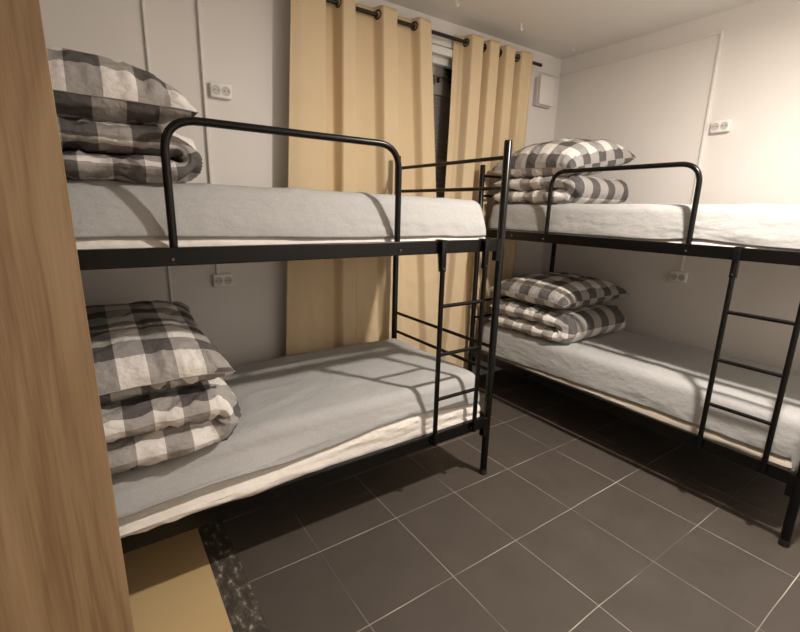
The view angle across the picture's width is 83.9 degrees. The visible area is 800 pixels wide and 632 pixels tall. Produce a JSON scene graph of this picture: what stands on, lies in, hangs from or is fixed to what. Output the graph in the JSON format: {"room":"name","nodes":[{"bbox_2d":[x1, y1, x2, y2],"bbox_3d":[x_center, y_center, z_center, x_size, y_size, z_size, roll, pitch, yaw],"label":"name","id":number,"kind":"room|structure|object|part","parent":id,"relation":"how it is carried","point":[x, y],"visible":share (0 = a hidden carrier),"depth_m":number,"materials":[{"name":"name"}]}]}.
{"room":"dormitory","nodes":[
{"label":"dormitory","id":0,"kind":"room"},
{"bbox_2d":[39,0,561,374],"bbox_3d":[-0.425,-0.628,2.935,4.015,2.620,0.220,-8,16,-34],"label":"wall","id":1,"kind":"structure","parent":0,"point":[246,43],"depth_m":2.37,"materials":[{"name":"white paint"}]},
{"bbox_2d":[141,0,172,301],"bbox_3d":[-1.204,-0.497,2.270,0.012,2.600,0.016,-8,16,-34],"label":"trim","id":2,"kind":"structure","parent":1,"relation":"attached to","point":[142,1],"depth_m":2.08,"materials":[{"name":"white plastic"}]},
{"bbox_2d":[196,0,219,273],"bbox_3d":[-0.992,-1.010,2.285,0.016,1.600,0.020,-8,16,-34],"label":"trim","id":3,"kind":"structure","parent":1,"relation":"attached to","point":[198,4],"depth_m":2.25,"materials":[{"name":"white plastic"}]},
{"bbox_2d":[209,82,231,99],"bbox_3d":[-0.921,-1.155,2.286,0.104,0.070,0.036,-8,16,-34],"label":"double socket","id":4,"kind":"object","parent":1,"relation":"attached to","point":[216,90],"visible":1,"depth_m":2.27,"materials":[{"name":"white plastic"}]},
{"bbox_2d":[212,273,232,286],"bbox_3d":[-0.989,-0.199,2.486,0.104,0.070,0.036,-8,16,-34],"label":"double socket","id":5,"kind":"object","parent":1,"relation":"attached to","point":[219,280],"visible":1,"depth_m":2.47,"materials":[{"name":"white plastic"}]},
{"bbox_2d":[326,0,541,66],"bbox_3d":[0.191,-1.815,2.864,2.120,0.060,0.096,-8,16,-34],"label":"curtain rod","id":6,"kind":"object","parent":1,"relation":"attached to","point":[335,2],"visible":0.37,"depth_m":2.74,"materials":[{"name":"brown metal"}]},
{"bbox_2d":[286,0,438,355],"bbox_3d":[-0.175,-0.639,2.863,1.270,2.388,0.087,-8,16,-34],"label":"curtain","id":7,"kind":"object","parent":6,"relation":"hanging from","point":[352,72],"visible":0.7,"depth_m":2.73,"materials":[{"name":"beige fabric"}]},
{"bbox_2d":[438,34,532,369],"bbox_3d":[0.608,-0.737,3.393,0.830,2.408,0.099,-8,16,-34],"label":"curtain","id":8,"kind":"object","parent":6,"relation":"hanging from","point":[490,90],"visible":0.54,"depth_m":3.25,"materials":[{"name":"beige fabric"}]},
{"bbox_2d":[432,36,452,265],"bbox_3d":[0.195,-1.106,3.147,1.600,1.520,0.124,-8,16,-34],"label":"window","id":9,"kind":"structure","parent":1,"relation":"in","point":[442,50],"depth_m":3.01,"materials":[{"name":"white plastic"}]},
{"bbox_2d":[433,66,449,256],"bbox_3d":[0.139,-1.073,3.237,1.492,1.451,0.100,-8,16,-34],"label":"roller shutter","id":10,"kind":"object","parent":9,"relation":"attached to","point":[441,102],"visible":0.02,"depth_m":3.24,"materials":[{"name":"grey plastic"}]},
{"bbox_2d":[433,75,451,82],"bbox_3d":[0.206,-1.620,3.025,1.440,0.041,0.018,-8,16,-34],"label":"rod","id":11,"kind":"object","parent":9,"relation":"attached to","point":[438,77],"visible":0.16,"depth_m":3.06,"materials":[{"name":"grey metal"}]},
{"bbox_3d":[0.180,-1.072,3.176,1.380,1.320,0.006,-8,16,-34],"label":"pane","id":12,"kind":"part","parent":9,"relation":"part of","materials":[{"name":"clear glass"}]},
{"bbox_3d":[0.238,-1.788,2.944,1.600,0.097,0.034,-8,16,-34],"label":"casing","id":13,"kind":"part","parent":9,"relation":"part of","materials":[{"name":"white"}]},
{"bbox_2d":[533,75,554,108],"bbox_3d":[1.156,-1.798,3.578,0.186,0.220,0.056,-8,16,-34],"label":"air vent","id":14,"kind":"object","parent":1,"relation":"in","point":[543,95],"visible":1,"depth_m":3.55,"materials":[{"name":"grey plastic"}]},
{"bbox_2d":[532,68,559,77],"bbox_3d":[1.091,-1.941,3.523,0.543,0.014,0.010,-8,16,-34],"label":"trim","id":15,"kind":"structure","parent":1,"relation":"attached to","point":[533,69],"depth_m":3.57,"materials":[{"name":"white plastic"}]},
{"bbox_2d":[222,369,799,631],"bbox_3d":[0.514,1.099,1.891,4.455,0.200,3.664,-8,16,-34],"label":"floor","id":16,"kind":"structure","parent":0,"point":[582,517],"depth_m":1.96,"materials":[{"name":"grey tile"}]},
{"bbox_2d":[123,528,232,631],"bbox_3d":[-0.487,1.278,0.613,0.906,0.004,2.800,-8,16,-34],"label":"floor","id":17,"kind":"structure","parent":16,"relation":"on","point":[172,586],"depth_m":1.66,"materials":[{"name":"beige wood"}]},
{"bbox_2d":[0,0,134,631],"bbox_3d":[-0.955,0.150,0.878,0.580,2.050,0.480,-9,17,-35],"label":"wardrobe","id":18,"kind":"object","parent":17,"relation":"on","point":[62,566],"visible":1,"depth_m":0.81,"materials":[{"name":"brown wood"}]},
{"bbox_2d":[198,520,269,631],"bbox_3d":[-0.091,1.214,0.921,0.103,0.002,2.870,-8,16,-34],"label":"trim","id":19,"kind":"structure","parent":16,"relation":"on","point":[243,611],"depth_m":1.70,"materials":[{"name":"black stone"}]},
{"bbox_2d":[77,117,512,553],"bbox_3d":[-0.604,0.051,2.034,2.064,1.715,0.962,-8,16,-34],"label":"bunk bed","id":20,"kind":"object","parent":16,"relation":"on","point":[173,255],"visible":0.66,"depth_m":1.77,"materials":[{"name":"black metal"}]},
{"bbox_2d":[66,179,485,248],"bbox_3d":[-0.595,-0.427,1.930,1.981,0.242,0.813,-8,16,-34],"label":"mattress","id":21,"kind":"object","parent":20,"relation":"on","point":[106,214],"visible":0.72,"depth_m":1.54,"materials":[{"name":"white fabric"}]},
{"bbox_2d":[57,116,202,183],"bbox_3d":[-1.117,-0.550,1.535,0.699,0.179,0.782,-8,16,-34],"label":"duvet","id":22,"kind":"object","parent":21,"relation":"on","point":[91,150],"visible":0.58,"depth_m":1.31,"materials":[{"name":"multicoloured fabric"}]},
{"bbox_2d":[46,46,198,128],"bbox_3d":[-1.120,-0.727,1.467,0.695,0.244,0.775,-8,16,-34],"label":"pillow","id":23,"kind":"object","parent":22,"relation":"on","point":[97,88],"visible":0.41,"depth_m":1.27,"materials":[{"name":"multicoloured fabric"}]},
{"bbox_3d":[-0.352,-0.428,1.570,0.859,0.427,0.025,-8,16,-34],"label":"guard rail","id":24,"kind":"part","parent":20,"relation":"part of","materials":[{"name":"black metal"}]},
{"bbox_3d":[-0.347,-0.229,1.592,1.984,0.056,0.026,-8,16,-34],"label":"rail","id":25,"kind":"part","parent":20,"relation":"part of","materials":[{"name":"black metal"}]},
{"bbox_2d":[111,338,480,537],"bbox_3d":[-0.589,0.466,2.107,1.985,0.276,0.912,-8,16,-34],"label":"mattress","id":26,"kind":"object","parent":20,"relation":"on","point":[304,413],"visible":0.6,"depth_m":1.92,"materials":[{"name":"white fabric"}]},
{"bbox_2d":[100,377,241,474],"bbox_3d":[-1.079,0.319,1.725,0.736,0.234,0.828,-8,16,-34],"label":"duvet","id":27,"kind":"object","parent":26,"relation":"on","point":[148,429],"visible":0.38,"depth_m":1.48,"materials":[{"name":"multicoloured fabric"}]},
{"bbox_2d":[86,300,235,403],"bbox_3d":[-1.093,0.112,1.680,0.698,0.234,0.828,-8,16,-34],"label":"pillow","id":28,"kind":"object","parent":27,"relation":"on","point":[157,346],"visible":0.65,"depth_m":1.51,"materials":[{"name":"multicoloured fabric"}]},
{"bbox_3d":[-0.370,0.670,1.809,1.984,0.058,0.026,-8,16,-34],"label":"rail","id":29,"kind":"part","parent":20,"relation":"part of","materials":[{"name":"black metal"}]},
{"bbox_3d":[-0.032,-0.164,2.959,0.036,1.703,0.037,-8,16,-34],"label":"post","id":30,"kind":"part","parent":20,"relation":"part of","materials":[{"name":"black metal"}]},
{"bbox_3d":[0.476,0.022,2.240,0.036,1.703,0.037,-8,16,-34],"label":"post","id":31,"kind":"part","parent":20,"relation":"part of","materials":[{"name":"black metal"}]},
{"bbox_2d":[467,162,799,547],"bbox_3d":[1.505,-0.084,2.811,0.962,1.715,2.064,-8,16,-34],"label":"bunk bed","id":32,"kind":"object","parent":16,"relation":"on","point":[737,254],"visible":0.62,"depth_m":2.13,"materials":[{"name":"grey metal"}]},
{"bbox_3d":[0.571,-0.249,3.374,0.037,1.703,0.036,-8,16,-34],"label":"post","id":33,"kind":"part","parent":32,"relation":"part of","materials":[{"name":"black metal"}]},
{"bbox_3d":[1.313,-0.351,3.873,0.037,1.703,0.036,-8,16,-34],"label":"post","id":34,"kind":"part","parent":32,"relation":"part of","materials":[{"name":"black metal"}]},
{"bbox_3d":[1.170,-0.604,2.457,0.025,0.427,0.859,-8,16,-34],"label":"guard rail","id":35,"kind":"part","parent":32,"relation":"part of","materials":[{"name":"black metal"}]},
{"bbox_3d":[1.128,0.493,2.696,0.026,0.058,1.984,-8,16,-34],"label":"rail","id":36,"kind":"part","parent":32,"relation":"part of","materials":[{"name":"black metal"}]},
{"bbox_2d":[481,322,799,471],"bbox_3d":[1.491,0.328,2.915,0.836,0.266,1.960,-8,16,-34],"label":"mattress","id":37,"kind":"object","parent":32,"relation":"on","point":[665,381],"visible":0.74,"depth_m":2.46,"materials":[{"name":"white fabric"}]},
{"bbox_2d":[489,298,626,344],"bbox_3d":[1.169,-0.004,3.274,0.759,0.213,0.698,-8,16,-34],"label":"duvet","id":38,"kind":"object","parent":37,"relation":"on","point":[562,326],"visible":0.85,"depth_m":3.03,"materials":[{"name":"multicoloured fabric"}]},
{"bbox_2d":[489,272,629,308],"bbox_3d":[1.163,-0.203,3.260,0.775,0.204,0.655,-8,16,-34],"label":"pillow","id":39,"kind":"object","parent":38,"relation":"on","point":[559,290],"visible":0.97,"depth_m":3.06,"materials":[{"name":"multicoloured fabric"}]},
{"bbox_3d":[1.151,-0.406,2.479,0.026,0.056,1.984,-8,16,-34],"label":"rail","id":40,"kind":"part","parent":32,"relation":"part of","materials":[{"name":"black metal"}]},
{"bbox_2d":[489,203,799,251],"bbox_3d":[1.524,-0.556,2.697,0.823,0.235,1.980,-8,16,-34],"label":"mattress","id":41,"kind":"object","parent":32,"relation":"on","point":[757,226],"visible":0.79,"depth_m":2.26,"materials":[{"name":"white fabric"}]},
{"bbox_2d":[493,175,627,203],"bbox_3d":[1.134,-0.877,3.117,0.681,0.191,0.686,-8,16,-34],"label":"duvet","id":42,"kind":"object","parent":41,"relation":"on","point":[580,189],"visible":0.8,"depth_m":2.88,"materials":[{"name":"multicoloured fabric"}]},
{"bbox_2d":[491,138,636,177],"bbox_3d":[1.118,-1.083,3.069,0.692,0.288,0.668,-8,16,-34],"label":"pillow","id":43,"kind":"object","parent":42,"relation":"on","point":[544,158],"visible":0.77,"depth_m":2.86,"materials":[{"name":"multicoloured fabric"}]},
{"bbox_3d":[1.713,0.170,1.761,0.037,1.703,0.036,-8,16,-34],"label":"post","id":44,"kind":"part","parent":32,"relation":"part of","materials":[{"name":"black metal"}]},
{"bbox_2d":[384,0,759,58],"bbox_3d":[0.583,-1.641,1.229,4.455,0.200,3.664,-8,16,-34],"label":"ceiling","id":45,"kind":"structure","parent":0,"point":[550,27],"depth_m":2.86,"materials":[{"name":"white paint"}]},
{"bbox_2d":[540,0,799,372],"bbox_3d":[2.294,-0.511,2.734,0.220,2.620,3.664,-8,16,-34],"label":"wall","id":46,"kind":"structure","parent":0,"point":[653,105],"depth_m":2.93,"materials":[{"name":"white paint"}]},
{"bbox_2d":[561,31,720,74],"bbox_3d":[1.651,-1.869,3.206,0.010,0.014,1.156,-8,16,-34],"label":"trim","id":47,"kind":"structure","parent":46,"relation":"attached to","point":[718,32],"depth_m":3.10,"materials":[{"name":"white plastic"}]},
{"bbox_2d":[669,271,687,282],"bbox_3d":[1.933,-0.271,3.089,0.036,0.070,0.104,-8,16,-34],"label":"double socket","id":48,"kind":"object","parent":46,"relation":"attached to","point":[675,276],"visible":1,"depth_m":3.07,"materials":[{"name":"white plastic"}]},
{"bbox_2d":[680,30,723,270],"bbox_3d":[1.962,-1.035,2.909,0.015,1.480,0.014,-8,16,-34],"label":"trim","id":49,"kind":"structure","parent":46,"relation":"attached to","point":[722,31],"depth_m":2.84,"materials":[{"name":"white plastic"}]},
{"bbox_2d":[710,119,731,132],"bbox_3d":[2.009,-1.188,2.789,0.036,0.070,0.104,-8,16,-34],"label":"double socket","id":50,"kind":"object","parent":46,"relation":"attached to","point":[719,126],"visible":1,"depth_m":2.77,"materials":[{"name":"white plastic"}]}
]}

